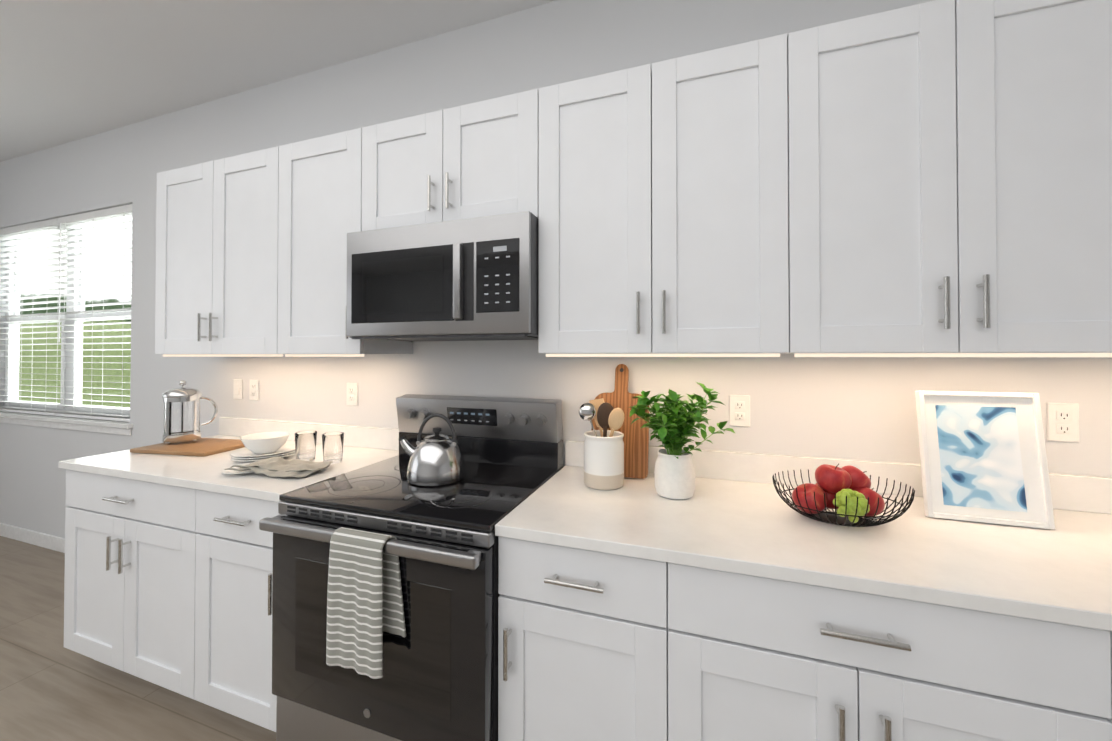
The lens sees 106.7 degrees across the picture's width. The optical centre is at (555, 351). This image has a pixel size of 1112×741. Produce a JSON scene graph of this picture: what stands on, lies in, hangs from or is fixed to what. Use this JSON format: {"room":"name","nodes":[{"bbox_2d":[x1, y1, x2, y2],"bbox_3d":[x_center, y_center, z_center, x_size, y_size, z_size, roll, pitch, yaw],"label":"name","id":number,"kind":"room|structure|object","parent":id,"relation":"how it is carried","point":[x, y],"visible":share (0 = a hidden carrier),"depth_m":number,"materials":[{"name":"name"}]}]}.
{"room":"kitchen","nodes":[
{"label":"kitchen","id":0,"kind":"room"},
{"bbox_2d":[0,536,275,740],"bbox_3d":[-1.560,1.409,-0.595,9.500,0.100,5.710,0,-1,19],"label":"floor","id":1,"kind":"structure","parent":0,"point":[52,688],"depth_m":1.69,"materials":[{"name":"wood"}]},
{"bbox_2d":[64,469,221,710],"bbox_3d":[-1.616,0.944,1.920,0.837,0.883,0.666,0,-1,19],"label":"base cabinet","id":2,"kind":"object","parent":1,"relation":"on","point":[129,576],"visible":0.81,"depth_m":1.62,"materials":[{"name":"white wood"}]},
{"bbox_2d":[194,490,279,731],"bbox_3d":[-1.003,0.942,1.713,0.454,0.883,0.666,0,-1,19],"label":"base cabinet","id":3,"kind":"object","parent":1,"relation":"on","point":[233,606],"visible":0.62,"depth_m":1.44,"materials":[{"name":"white wood"}]},
{"bbox_2d":[259,394,562,740],"bbox_3d":[-0.441,0.786,1.473,0.756,1.188,0.708,0,-1,19],"label":"range","id":4,"kind":"object","parent":1,"relation":"on","point":[438,681],"visible":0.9,"depth_m":1.23,"materials":[{"name":"grey metal"}]},
{"bbox_2d":[326,527,405,678],"bbox_3d":[-0.522,0.682,1.138,0.220,0.362,0.066,0,-1,19],"label":"hanging towel","id":5,"kind":"object","parent":4,"relation":"hanging from","point":[365,608],"visible":0.96,"depth_m":1.13,"materials":[{"name":"grey fabric"}]},
{"bbox_2d":[398,413,465,485],"bbox_3d":[-0.454,0.343,1.505,0.250,0.236,0.206,0,-1,7],"label":"kettle","id":6,"kind":"object","parent":4,"relation":"on","point":[436,458],"visible":1,"depth_m":1.44,"materials":[{"name":"silver metal"}]},
{"bbox_2d":[498,536,667,740],"bbox_3d":[0.148,0.937,1.324,0.442,0.883,0.666,0,-1,19],"label":"base cabinet","id":7,"kind":"object","parent":1,"relation":"on","point":[582,644],"visible":0.79,"depth_m":1.04,"materials":[{"name":"white wood"}]},
{"bbox_2d":[668,563,1111,740],"bbox_3d":[0.718,0.935,1.131,0.761,0.883,0.666,0,-1,19],"label":"base cabinet","id":8,"kind":"object","parent":1,"relation":"on","point":[753,658],"visible":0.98,"depth_m":0.85,"materials":[{"name":"white wood"}]},
{"bbox_2d":[1106,631,1111,723],"bbox_3d":[1.479,0.933,0.892,0.832,0.883,0.632,0,-1,19],"label":"base cabinet","id":9,"kind":"object","parent":1,"relation":"on","point":[1109,720],"depth_m":0.73,"materials":[{"name":"white wood"}]},
{"bbox_2d":[59,417,1111,630],"bbox_3d":[-0.071,0.430,1.414,4.120,0.132,0.646,0,-1,19],"label":"countertop","id":10,"kind":"structure","parent":9,"relation":"on","point":[735,513],"depth_m":1.09,"materials":[{"name":"stone"}]},
{"bbox_2d":[130,438,244,456],"bbox_3d":[-1.746,0.462,2.017,0.420,0.018,0.280,0,-1,11],"label":"cutting board","id":11,"kind":"object","parent":10,"relation":"on","point":[203,447],"visible":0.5,"depth_m":1.95,"materials":[{"name":"brown wood"}]},
{"bbox_2d":[162,380,217,444],"bbox_3d":[-1.843,0.299,2.087,0.215,0.308,0.153,0,-1,-39],"label":"press","id":12,"kind":"object","parent":11,"relation":"on","point":[182,414],"visible":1,"depth_m":2.02,"materials":[{"name":"silver glass"}]},
{"bbox_2d":[221,463,254,473],"bbox_3d":[-1.198,0.459,1.610,0.165,0.016,0.165,0,-1,5],"label":"plate","id":13,"kind":"object","parent":10,"relation":"on","point":[236,472],"visible":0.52,"depth_m":1.58,"materials":[{"name":"white ceramic"}]},
{"bbox_2d":[229,443,295,461],"bbox_3d":[-1.279,0.450,1.822,0.251,0.038,0.251,0,-1,19],"label":"plates","id":14,"kind":"object","parent":10,"relation":"on","point":[248,455],"visible":0.73,"depth_m":1.78,"materials":[{"name":"white ceramic"}]},
{"bbox_2d":[240,432,289,453],"bbox_3d":[-1.279,0.406,1.823,0.183,0.072,0.183,0,-1,19],"label":"bowl","id":15,"kind":"object","parent":14,"relation":"on","point":[263,443],"visible":1,"depth_m":1.78,"materials":[{"name":"white ceramic"}]},
{"bbox_2d":[224,456,332,477],"bbox_3d":[-1.061,0.445,1.607,0.334,0.040,0.196,0,-1,5],"label":"napkin","id":16,"kind":"object","parent":10,"relation":"on","point":[276,466],"visible":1,"depth_m":1.58,"materials":[{"name":"fabric"}]},
{"bbox_2d":[295,431,316,460],"bbox_3d":[-1.077,0.409,1.781,0.084,0.120,0.084,0,-1,19],"label":"glass","id":17,"kind":"object","parent":10,"relation":"on","point":[305,445],"visible":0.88,"depth_m":1.75,"materials":[{"name":"clear glass"}]},
{"bbox_2d":[322,432,343,463],"bbox_3d":[-0.944,0.409,1.752,0.084,0.120,0.084,0,-1,19],"label":"glass","id":18,"kind":"object","parent":10,"relation":"on","point":[332,444],"visible":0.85,"depth_m":1.72,"materials":[{"name":"clear glass"}]},
{"bbox_2d":[578,398,623,489],"bbox_3d":[0.156,0.318,1.454,0.174,0.295,0.140,0,-1,19],"label":"utensil crock","id":19,"kind":"object","parent":10,"relation":"on","point":[604,458],"visible":1,"depth_m":1.41,"materials":[{"name":"white ceramic"}]},
{"bbox_2d":[591,364,649,478],"bbox_3d":[0.246,0.258,1.582,0.216,0.425,0.021,0,-14,19],"label":"paddle board","id":20,"kind":"object","parent":10,"relation":"on","point":[636,444],"visible":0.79,"depth_m":1.55,"materials":[{"name":"brown wood"}]},
{"bbox_2d":[630,382,734,499],"bbox_3d":[0.405,0.281,1.330,0.320,0.367,0.338,0,-1,19],"label":"herb plant","id":21,"kind":"object","parent":10,"relation":"on","point":[672,425],"visible":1,"depth_m":1.29,"materials":[{"name":"green plant"}]},
{"bbox_2d":[772,464,914,526],"bbox_3d":[0.780,0.386,1.137,0.339,0.152,0.253,0,-1,7],"label":"fruit bowl","id":22,"kind":"object","parent":10,"relation":"on","point":[850,496],"visible":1,"depth_m":1.12,"materials":[{"name":"black metal"}]},
{"bbox_2d":[915,391,1054,529],"bbox_3d":[1.188,0.297,1.197,0.265,0.350,0.147,0,-9,19],"label":"framed artwork","id":23,"kind":"object","parent":10,"relation":"on","point":[983,457],"visible":1,"depth_m":1.13,"materials":[{"name":"plastic"}]},
{"bbox_2d":[0,0,556,161],"bbox_3d":[-1.560,-1.561,-0.563,9.500,0.100,5.710,0,-1,19],"label":"ceiling","id":24,"kind":"structure","parent":0,"point":[72,70],"depth_m":2.02,"materials":[{"name":"paint"}]},
{"bbox_2d":[0,0,1111,537],"bbox_3d":[-0.671,-0.048,2.049,9.200,2.870,0.160,0,-1,19],"label":"wall","id":25,"kind":"structure","parent":0,"point":[850,408],"depth_m":1.88,"materials":[{"name":"paint"}]},
{"bbox_2d":[0,522,64,552],"bbox_3d":[-0.699,1.338,1.952,9.200,0.095,0.014,0,-1,19],"label":"baseboard","id":26,"kind":"structure","parent":25,"relation":"attached to","point":[48,541],"depth_m":2.99,"materials":[{"name":"white wood"}]},
{"bbox_2d":[0,411,132,435],"bbox_3d":[-3.589,0.504,2.975,1.884,0.075,0.115,0,-1,19],"label":"window sill","id":27,"kind":"structure","parent":25,"relation":"attached to","point":[97,425],"depth_m":2.85,"materials":[{"name":"stone"}]},
{"bbox_2d":[4,219,131,416],"bbox_3d":[-3.564,-0.248,3.057,1.814,1.430,0.060,0,-1,19],"label":"window","id":28,"kind":"structure","parent":25,"relation":"in","point":[69,383],"depth_m":3.05,"materials":[{"name":"plastic"}]},
{"bbox_2d":[0,204,131,421],"bbox_3d":[-3.586,-0.249,2.992,1.802,1.424,0.064,0,-1,19],"label":"window blinds","id":29,"kind":"object","parent":28,"relation":"attached to","point":[104,216],"visible":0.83,"depth_m":2.95,"materials":[{"name":"white plastic"}]},
{"bbox_2d":[155,146,282,356],"bbox_3d":[-1.567,-0.437,2.079,0.837,0.925,0.362,0,-1,19],"label":"upper cabinet","id":30,"kind":"object","parent":25,"relation":"attached to","point":[216,258],"visible":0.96,"depth_m":1.93,"materials":[{"name":"white wood"}]},
{"bbox_2d":[233,379,242,399],"bbox_3d":[-1.800,0.215,2.338,0.070,0.114,0.008,0,-1,19],"label":"light switch","id":31,"kind":"object","parent":25,"relation":"attached to","point":[237,388],"visible":1,"depth_m":2.33,"materials":[{"name":"plastic"}]},
{"bbox_2d":[249,380,258,399],"bbox_3d":[-1.679,0.214,2.298,0.070,0.114,0.008,0,-1,19],"label":"electrical outlet","id":32,"kind":"object","parent":25,"relation":"attached to","point":[253,389],"visible":1,"depth_m":2.29,"materials":[{"name":"plastic"}]},
{"bbox_2d":[277,128,412,356],"bbox_3d":[-0.954,-0.439,1.872,0.456,0.925,0.362,0,-1,19],"label":"upper cabinet","id":33,"kind":"object","parent":25,"relation":"attached to","point":[320,202],"visible":0.71,"depth_m":1.75,"materials":[{"name":"white wood"}]},
{"bbox_2d":[346,383,357,405],"bbox_3d":[-1.025,0.215,2.077,0.070,0.114,0.008,0,-1,19],"label":"electrical outlet","id":34,"kind":"object","parent":25,"relation":"attached to","point":[352,394],"visible":1,"depth_m":2.07,"materials":[{"name":"plastic"}]},
{"bbox_2d":[362,89,538,230],"bbox_3d":[-0.376,-0.680,1.679,0.761,0.447,0.362,0,-1,19],"label":"upper cabinet","id":35,"kind":"object","parent":25,"relation":"attached to","point":[476,159],"visible":0.58,"depth_m":1.52,"materials":[{"name":"white wood"}]},
{"bbox_2d":[346,211,538,340],"bbox_3d":[-0.387,-0.251,1.643,0.758,0.408,0.428,0,-1,19],"label":"over-the-range microwave","id":36,"kind":"object","parent":35,"relation":"attached to","point":[473,279],"visible":1,"depth_m":1.45,"materials":[{"name":"grey metal"}]},
{"bbox_2d":[538,33,788,356],"bbox_3d":[0.346,-0.444,1.432,0.761,0.925,0.362,0,-1,19],"label":"upper cabinet","id":37,"kind":"object","parent":25,"relation":"attached to","point":[663,208],"visible":1,"depth_m":1.28,"materials":[{"name":"white wood"}]},
{"bbox_2d":[729,395,749,426],"bbox_3d":[0.668,0.216,1.504,0.070,0.114,0.008,0,-1,19],"label":"electrical outlet","id":38,"kind":"object","parent":25,"relation":"attached to","point":[739,410],"visible":1,"depth_m":1.50,"materials":[{"name":"plastic"}]},
{"bbox_2d":[780,0,1111,356],"bbox_3d":[1.067,-0.446,1.188,0.761,0.925,0.362,0,-1,19],"label":"upper cabinet","id":39,"kind":"object","parent":25,"relation":"attached to","point":[949,178],"visible":0.94,"depth_m":1.05,"materials":[{"name":"white wood"}]},
{"bbox_2d":[1047,403,1078,441],"bbox_3d":[1.500,0.210,1.223,0.070,0.114,0.008,0,-1,19],"label":"electrical outlet","id":40,"kind":"object","parent":25,"relation":"attached to","point":[1062,422],"visible":1,"depth_m":1.22,"materials":[{"name":"plastic"}]},
{"label":"outside","id":41,"kind":"structure","parent":0,"visible":0},
{"bbox_2d":[19,220,131,407],"bbox_3d":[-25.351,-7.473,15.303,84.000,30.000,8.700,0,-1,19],"label":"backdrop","id":42,"kind":"structure","parent":41,"point":[39,367],"depth_m":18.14,"materials":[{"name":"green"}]}
]}

